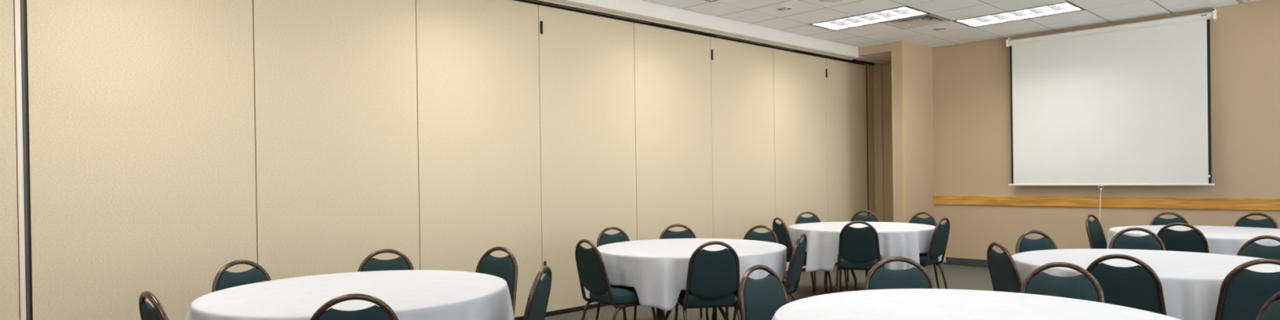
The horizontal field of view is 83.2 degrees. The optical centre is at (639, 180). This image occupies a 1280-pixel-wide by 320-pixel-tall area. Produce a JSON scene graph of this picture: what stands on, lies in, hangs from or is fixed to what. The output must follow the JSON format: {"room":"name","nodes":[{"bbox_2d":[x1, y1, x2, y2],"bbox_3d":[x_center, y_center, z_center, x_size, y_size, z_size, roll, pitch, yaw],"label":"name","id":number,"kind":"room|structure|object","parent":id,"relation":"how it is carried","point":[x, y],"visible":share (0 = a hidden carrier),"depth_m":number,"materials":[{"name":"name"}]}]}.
{"room":"event hall","nodes":[
{"label":"event hall","id":0,"kind":"room"},
{"bbox_2d":[13,0,31,309],"bbox_3d":[-1.755,-0.377,7.093,13.596,3.410,0.120,-1,0,-43],"label":"wall","id":1,"kind":"structure","parent":0,"point":[13,0],"depth_m":4.77,"materials":[{"name":"beige paint"}]},
{"bbox_2d":[513,0,891,64],"bbox_3d":[-1.248,-1.774,6.527,13.596,0.166,1.415,-1,0,-43],"label":"soffit underside","id":2,"kind":"structure","parent":0,"point":[885,58],"depth_m":9.38,"materials":[{"name":"paint"}]},
{"bbox_2d":[551,0,858,58],"bbox_3d":[-1.485,-1.766,6.104,12.670,0.170,0.100,-1,0,-43],"label":"soffit","id":3,"kind":"structure","parent":0,"point":[637,8],"depth_m":8.24,"materials":[{"name":"paint"}]},
{"bbox_2d":[544,259,993,319],"bbox_3d":[1.367,1.349,3.822,13.596,0.100,8.900,-1,0,-43],"label":"floor","id":4,"kind":"structure","parent":0,"point":[957,277],"depth_m":8.43,"materials":[{"name":"carpet"}]},
{"bbox_2d":[138,290,168,319],"bbox_3d":[-1.881,0.905,3.215,0.440,0.890,0.552,-1,0,41],"label":"banquet chair","id":5,"kind":"object","parent":4,"relation":"on","point":[147,312],"visible":1,"depth_m":2.99,"materials":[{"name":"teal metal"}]},
{"bbox_2d":[211,259,271,292],"bbox_3d":[-2.087,0.904,4.054,0.552,0.890,0.440,-1,0,29],"label":"banquet chair","id":6,"kind":"object","parent":4,"relation":"on","point":[223,280],"visible":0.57,"depth_m":4.14,"materials":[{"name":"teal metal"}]},
{"bbox_2d":[310,293,398,319],"bbox_3d":[-1.225,0.896,3.119,0.440,0.890,0.552,-1,0,-20],"label":"banquet chair","id":7,"kind":"object","parent":4,"relation":"on","point":[382,312],"visible":1,"depth_m":2.87,"materials":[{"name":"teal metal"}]},
{"bbox_2d":[357,248,413,271],"bbox_3d":[-1.603,0.894,4.461,0.440,0.890,0.552,-1,0,-11],"label":"banquet chair","id":8,"kind":"object","parent":4,"relation":"on","point":[402,263],"visible":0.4,"depth_m":4.68,"materials":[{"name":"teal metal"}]},
{"bbox_2d":[0,0,868,319],"bbox_3d":[-1.373,-0.176,6.565,13.400,2.994,0.106,-1,0,-43],"label":"wall","id":9,"kind":"structure","parent":4,"relation":"on","point":[171,144],"depth_m":5.77,"materials":[{"name":"fabric"}]},
{"bbox_2d":[526,0,874,65],"bbox_3d":[-1.336,-1.713,6.551,13.500,0.062,0.140,-1,0,-43],"label":"trim","id":10,"kind":"structure","parent":9,"relation":"attached to","point":[535,1],"depth_m":8.31,"materials":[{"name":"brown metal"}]},
{"bbox_2d":[475,246,518,316],"bbox_3d":[-1.055,0.886,4.535,0.440,0.890,0.552,-1,0,31],"label":"banquet chair","id":11,"kind":"object","parent":4,"relation":"on","point":[505,268],"visible":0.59,"depth_m":4.69,"materials":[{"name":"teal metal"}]},
{"bbox_2d":[522,265,551,319],"bbox_3d":[-0.739,0.885,3.722,0.552,0.890,0.440,-1,0,8],"label":"banquet chair","id":12,"kind":"object","parent":4,"relation":"on","point":[535,308],"visible":1,"depth_m":3.63,"materials":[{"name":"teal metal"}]},
{"bbox_2d":[574,239,656,319],"bbox_3d":[-0.182,0.868,5.391,0.552,0.890,0.440,-1,0,-37],"label":"banquet chair","id":13,"kind":"object","parent":4,"relation":"on","point":[592,272],"visible":0.92,"depth_m":5.24,"materials":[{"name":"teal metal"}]},
{"bbox_2d":[595,226,665,319],"bbox_3d":[-0.101,0.863,6.300,0.440,0.890,0.552,-1,0,-34],"label":"banquet chair","id":14,"kind":"object","parent":4,"relation":"on","point":[603,238],"visible":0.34,"depth_m":6.46,"materials":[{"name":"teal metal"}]},
{"bbox_2d":[656,223,708,319],"bbox_3d":[0.368,0.855,6.484,0.440,0.890,0.552,-1,0,-2],"label":"banquet chair","id":15,"kind":"object","parent":4,"relation":"on","point":[688,233],"visible":0.27,"depth_m":6.71,"materials":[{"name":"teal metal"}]},
{"bbox_2d":[657,307,725,319],"bbox_3d":[0.412,0.924,5.841,1.504,0.756,1.504,-1,0,-3],"label":"round table","id":16,"kind":"object","parent":4,"relation":"on","point":[723,313],"visible":0.12,"depth_m":5.57,"materials":[{"name":"brown metal"}]},
{"bbox_2d":[585,238,786,311],"bbox_3d":[0.447,0.748,5.837,1.585,0.428,1.610,-1,0,-43],"label":"tablecloth","id":17,"kind":"object","parent":16,"relation":"on","point":[657,269],"visible":0.7,"depth_m":5.26,"materials":[{"name":"white fabric"}]},
{"bbox_2d":[674,240,741,319],"bbox_3d":[0.488,0.860,5.203,0.440,0.890,0.552,-1,0,-7],"label":"banquet chair","id":18,"kind":"object","parent":4,"relation":"on","point":[713,278],"visible":0.97,"depth_m":4.99,"materials":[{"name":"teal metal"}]},
{"bbox_2d":[711,225,777,319],"bbox_3d":[0.928,0.848,6.233,0.440,0.890,0.552,-1,0,39],"label":"banquet chair","id":19,"kind":"object","parent":4,"relation":"on","point":[771,237],"visible":0.2,"depth_m":6.40,"materials":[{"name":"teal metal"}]},
{"bbox_2d":[738,264,788,319],"bbox_3d":[0.768,0.865,3.404,0.440,0.890,0.552,-1,0,-42],"label":"banquet chair","id":20,"kind":"object","parent":4,"relation":"on","point":[758,299],"visible":0.9,"depth_m":3.53,"materials":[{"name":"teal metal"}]},
{"bbox_2d":[732,233,806,319],"bbox_3d":[1.008,0.850,5.593,0.552,0.890,0.440,-1,0,27],"label":"banquet chair","id":21,"kind":"object","parent":4,"relation":"on","point":[795,267],"visible":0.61,"depth_m":5.47,"materials":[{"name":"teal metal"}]},
{"bbox_2d":[772,217,833,302],"bbox_3d":[1.706,0.829,7.627,0.552,0.890,0.440,-1,0,-14],"label":"banquet chair","id":22,"kind":"object","parent":4,"relation":"on","point":[781,231],"visible":0.42,"depth_m":7.49,"materials":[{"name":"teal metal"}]},
{"bbox_2d":[795,211,848,293],"bbox_3d":[2.081,0.819,8.379,0.440,0.890,0.552,-1,0,-17],"label":"banquet chair","id":23,"kind":"object","parent":4,"relation":"on","point":[815,219],"visible":0.3,"depth_m":8.57,"materials":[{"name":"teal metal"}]},
{"bbox_2d":[824,270,868,293],"bbox_3d":[2.396,0.885,7.803,1.504,0.756,1.504,-1,0,-24],"label":"round table","id":24,"kind":"object","parent":4,"relation":"on","point":[851,271],"visible":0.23,"depth_m":7.89,"materials":[{"name":"brown metal"}]},
{"bbox_2d":[788,222,946,272],"bbox_3d":[2.377,0.710,7.789,1.689,0.430,1.546,-1,0,-43],"label":"tablecloth","id":25,"kind":"object","parent":24,"relation":"on","point":[907,240],"visible":0.68,"depth_m":7.23,"materials":[{"name":"white fabric"}]},
{"bbox_2d":[835,210,881,288],"bbox_3d":[2.600,0.811,8.528,0.440,0.890,0.552,-1,0,32],"label":"banquet chair","id":26,"kind":"object","parent":4,"relation":"on","point":[873,218],"visible":0.26,"depth_m":8.71,"materials":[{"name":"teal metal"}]},
{"bbox_2d":[836,220,880,292],"bbox_3d":[2.160,0.825,7.089,0.440,0.890,0.552,-1,0,18],"label":"banquet chair","id":27,"kind":"object","parent":4,"relation":"on","point":[859,249],"visible":0.76,"depth_m":6.89,"materials":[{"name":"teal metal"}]},
{"bbox_2d":[863,256,934,290],"bbox_3d":[1.336,0.855,3.593,0.440,0.890,0.552,-1,0,10],"label":"banquet chair","id":28,"kind":"object","parent":4,"relation":"on","point":[878,277],"visible":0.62,"depth_m":3.81,"materials":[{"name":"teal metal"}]},
{"bbox_2d":[882,212,939,288],"bbox_3d":[3.007,0.807,8.020,0.552,0.890,0.440,-1,0,-35],"label":"banquet chair","id":29,"kind":"object","parent":4,"relation":"on","point":[931,220],"visible":0.23,"depth_m":8.10,"materials":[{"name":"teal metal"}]},
{"bbox_2d":[919,217,950,288],"bbox_3d":[2.844,0.813,7.342,0.440,0.890,0.552,-1,0,-44],"label":"banquet chair","id":30,"kind":"object","parent":4,"relation":"on","point":[939,241],"visible":0.62,"depth_m":7.17,"materials":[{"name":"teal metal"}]},
{"bbox_2d":[986,241,1022,293],"bbox_3d":[2.534,0.832,4.576,0.552,0.890,0.440,-1,0,1],"label":"banquet chair","id":31,"kind":"object","parent":4,"relation":"on","point":[1004,274],"visible":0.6,"depth_m":4.54,"materials":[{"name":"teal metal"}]},
{"bbox_2d":[1015,230,1057,253],"bbox_3d":[3.036,0.822,5.203,0.440,0.890,0.552,-1,0,-11],"label":"banquet chair","id":32,"kind":"object","parent":4,"relation":"on","point":[1024,244],"visible":0.21,"depth_m":5.42,"materials":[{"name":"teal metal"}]},
{"bbox_2d":[1020,262,1104,302],"bbox_3d":[1.901,0.848,3.329,0.440,0.890,0.552,-1,0,41],"label":"banquet chair","id":33,"kind":"object","parent":4,"relation":"on","point":[1086,286],"visible":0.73,"depth_m":3.49,"materials":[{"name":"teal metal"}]},
{"bbox_2d":[1085,213,1106,248],"bbox_3d":[4.753,0.786,7.125,0.440,0.890,0.552,-1,0,-38],"label":"banquet chair","id":34,"kind":"object","parent":4,"relation":"on","point":[1095,234],"visible":0.38,"depth_m":7.25,"materials":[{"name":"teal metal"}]},
{"bbox_2d":[1085,253,1166,315],"bbox_3d":[2.738,0.832,4.012,0.552,0.890,0.440,-1,0,-45],"label":"banquet chair","id":35,"kind":"object","parent":4,"relation":"on","point":[1138,286],"visible":0.58,"depth_m":3.81,"materials":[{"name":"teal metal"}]},
{"bbox_2d":[1108,227,1165,250],"bbox_3d":[3.697,0.811,5.340,0.440,0.890,0.552,-1,0,32],"label":"banquet chair","id":36,"kind":"object","parent":4,"relation":"on","point":[1152,242],"visible":0.28,"depth_m":5.53,"materials":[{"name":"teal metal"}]},
{"bbox_2d":[1149,212,1188,225],"bbox_3d":[5.402,0.776,7.225,0.440,0.890,0.552,-1,0,18],"label":"banquet chair","id":37,"kind":"object","parent":4,"relation":"on","point":[1155,220],"visible":0.21,"depth_m":7.45,"materials":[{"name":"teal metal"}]},
{"bbox_2d":[1156,222,1209,253],"bbox_3d":[4.692,0.792,6.156,0.552,0.890,0.440,-1,0,-39],"label":"banquet chair","id":38,"kind":"object","parent":4,"relation":"on","point":[1193,240],"visible":0.34,"depth_m":5.98,"materials":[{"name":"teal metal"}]},
{"bbox_2d":[1214,258,1279,319],"bbox_3d":[3.182,0.827,3.787,0.440,0.890,0.552,-1,0,21],"label":"banquet chair","id":39,"kind":"object","parent":4,"relation":"on","point":[1243,293],"visible":0.92,"depth_m":3.59,"materials":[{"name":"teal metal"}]},
{"bbox_2d":[1233,212,1278,228],"bbox_3d":[5.907,0.770,7.015,0.552,0.890,0.440,-1,0,-32],"label":"banquet chair","id":40,"kind":"object","parent":4,"relation":"on","point":[1269,222],"visible":0.22,"depth_m":7.12,"materials":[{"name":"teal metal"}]},
{"bbox_2d":[1236,235,1279,260],"bbox_3d":[3.904,0.811,4.688,0.552,0.890,0.440,-1,0,-15],"label":"banquet chair","id":41,"kind":"object","parent":4,"relation":"on","point":[1249,249],"visible":0.3,"depth_m":4.77,"materials":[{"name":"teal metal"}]},
{"bbox_2d":[1255,291,1279,319],"bbox_3d":[2.197,0.847,2.700,0.552,0.890,0.440,-1,0,6],"label":"banquet chair","id":42,"kind":"object","parent":4,"relation":"on","point":[1270,310],"visible":1,"depth_m":2.77,"materials":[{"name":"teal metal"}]},
{"bbox_3d":[-1.478,0.963,3.830,1.504,0.756,1.504,-1,0,0],"label":"round table","id":43,"kind":"object","parent":4,"relation":"on","visible":0},
{"bbox_2d":[185,270,514,319],"bbox_3d":[-1.501,0.783,3.860,1.654,0.420,1.598,-1,0,-43],"label":"tablecloth","id":44,"kind":"object","parent":43,"relation":"on","point":[412,295],"visible":0.96,"depth_m":3.62,"materials":[{"name":"white fabric"}]},
{"bbox_3d":[1.305,0.927,2.802,1.504,0.756,1.504,-1,0,0],"label":"round table","id":45,"kind":"object","parent":4,"relation":"on","visible":0},
{"bbox_2d":[771,288,1181,319],"bbox_3d":[1.298,0.751,2.794,1.585,0.428,1.564,-1,0,-10],"label":"tablecloth","id":46,"kind":"object","parent":45,"relation":"on","point":[882,304],"visible":1,"depth_m":3.04,"materials":[{"name":"white fabric"}]},
{"bbox_3d":[3.173,0.890,4.487,1.504,0.756,1.504,-1,0,0],"label":"round table","id":47,"kind":"object","parent":4,"relation":"on","visible":0},
{"bbox_2d":[1011,248,1279,319],"bbox_3d":[3.187,0.716,4.492,1.563,0.431,1.623,-1,0,-43],"label":"tablecloth","id":48,"kind":"object","parent":47,"relation":"on","point":[1191,282],"visible":0.52,"depth_m":4.21,"materials":[{"name":"white fabric"}]},
{"bbox_3d":[5.189,0.850,6.565,1.504,0.756,1.504,-1,0,0],"label":"round table","id":49,"kind":"object","parent":4,"relation":"on","visible":0},
{"bbox_2d":[1106,225,1279,255],"bbox_3d":[5.182,0.672,6.565,1.552,0.425,1.536,-1,0,-43],"label":"tablecloth","id":50,"kind":"object","parent":49,"relation":"on","point":[1224,240],"visible":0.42,"depth_m":6.28,"materials":[{"name":"white fabric"}]},
{"bbox_2d":[858,42,891,56],"bbox_3d":[3.369,-1.873,10.262,0.100,0.143,0.508,-1,0,-43],"label":"wall header","id":51,"kind":"structure","parent":0,"point":[886,47],"depth_m":10.23,"materials":[{"name":"beige paint"}]},
{"bbox_2d":[891,40,905,222],"bbox_3d":[3.589,-0.346,10.001,0.026,3.159,0.163,-1,0,-43],"label":"trim","id":52,"kind":"structure","parent":51,"relation":"attached to","point":[901,42],"depth_m":9.95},
{"bbox_2d":[891,40,934,222],"bbox_3d":[3.919,-0.368,10.313,0.926,3.190,0.155,-1,0,-43],"label":"column","id":53,"kind":"structure","parent":0,"point":[917,59],"depth_m":10.17,"materials":[{"name":"beige paint"}]},
{"bbox_2d":[644,0,1241,48],"bbox_3d":[1.622,-1.874,3.470,13.615,0.020,7.997,-1,0,-43],"label":"ceiling","id":54,"kind":"structure","parent":0,"point":[803,13],"depth_m":8.26,"materials":[{"name":"tile"}]},
{"bbox_2d":[776,6,792,10],"bbox_3d":[1.587,-1.881,7.906,0.180,0.028,0.180,-1,0,-43],"label":"recessed light","id":55,"kind":"object","parent":54,"relation":"in","point":[785,8],"visible":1,"depth_m":7.89,"materials":[{"name":"white metal"}]},
{"bbox_2d":[817,0,842,2],"bbox_3d":[1.992,-1.885,7.466,0.320,0.010,0.320,-1,0,-43],"label":"ceiling speaker","id":56,"kind":"object","parent":54,"relation":"attached to","point":[823,1],"visible":1,"depth_m":7.57,"materials":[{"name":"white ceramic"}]},
{"bbox_2d":[818,0,840,1],"bbox_3d":[1.992,-1.882,7.466,0.286,0.002,0.286,-1,0,-43],"label":"speaker grille","id":57,"kind":"object","parent":56,"relation":"attached to","point":[819,0],"depth_m":7.55,"materials":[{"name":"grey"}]},
{"bbox_2d":[808,5,930,31],"bbox_3d":[2.695,-1.962,8.532,0.598,0.117,1.245,-1,0,-43],"label":"ceiling light","id":58,"kind":"object","parent":54,"relation":"attached to","point":[901,12],"visible":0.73,"depth_m":8.56,"materials":[{"name":"white enamel"},{"name":"translucent plastic diffuser"}]},
{"bbox_2d":[882,13,951,29],"bbox_3d":[3.344,-1.948,8.716,0.580,0.067,0.606,-1,0,-43],"label":"ceiling vent","id":59,"kind":"object","parent":54,"relation":"in","point":[926,20],"visible":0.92,"depth_m":8.76,"materials":[{"name":"beige metal"}]},
{"bbox_2d":[931,26,946,30],"bbox_3d":[3.799,-1.921,9.147,0.180,0.028,0.180,-1,0,-43],"label":"recessed light","id":60,"kind":"object","parent":54,"relation":"in","point":[940,28],"visible":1,"depth_m":9.13,"materials":[{"name":"white metal"}]},
{"bbox_2d":[952,1,1084,27],"bbox_3d":[4.419,-1.988,8.448,0.598,0.117,1.245,-1,0,-43],"label":"ceiling light","id":61,"kind":"object","parent":54,"relation":"attached to","point":[1066,6],"visible":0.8,"depth_m":8.47,"materials":[{"name":"white enamel"},{"name":"acrylic plastic"}]},
{"bbox_2d":[1239,0,1264,3],"bbox_3d":[6.710,-1.992,7.616,0.464,0.067,0.594,-1,0,-43],"label":"ceiling vent","id":62,"kind":"object","parent":54,"relation":"in","point":[1241,1],"visible":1,"depth_m":7.91,"materials":[{"name":"grey metal"}]},
{"bbox_2d":[859,0,1279,259],"bbox_3d":[6.327,-0.505,8.520,0.120,3.410,9.100,-1,0,-43],"label":"wall","id":63,"kind":"structure","parent":0,"point":[971,88],"depth_m":9.32,"materials":[{"name":"beige paint"}]},
{"bbox_2d":[861,63,884,259],"bbox_3d":[3.612,-0.303,11.181,0.181,3.060,0.260,-1,0,-43],"label":"trim","id":64,"kind":"structure","parent":63,"relation":"attached to","point":[874,73],"depth_m":11.17,"materials":[{"name":"brown wood"}]},
{"bbox_2d":[942,257,988,267],"bbox_3d":[6.843,1.144,7.913,0.012,0.105,7.330,-1,0,-43],"label":"baseboard","id":65,"kind":"structure","parent":63,"relation":"attached to","point":[949,260],"depth_m":10.24,"materials":[{"name":"rubber"}]},
{"bbox_2d":[933,195,1279,210],"bbox_3d":[6.827,0.263,7.904,0.022,0.130,7.328,-1,0,-43],"label":"trim","id":66,"kind":"structure","parent":63,"relation":"attached to","point":[1259,204],"depth_m":8.87,"materials":[{"name":"brown wood"}]},
{"bbox_2d":[1005,8,1217,222],"bbox_3d":[5.740,-0.620,8.922,0.157,2.615,2.221,-1,0,-43],"label":"projection screen","id":67,"kind":"object","parent":63,"relation":"attached to","point":[1126,104],"visible":0.97,"depth_m":8.81,"materials":[{"name":"white fabric"}]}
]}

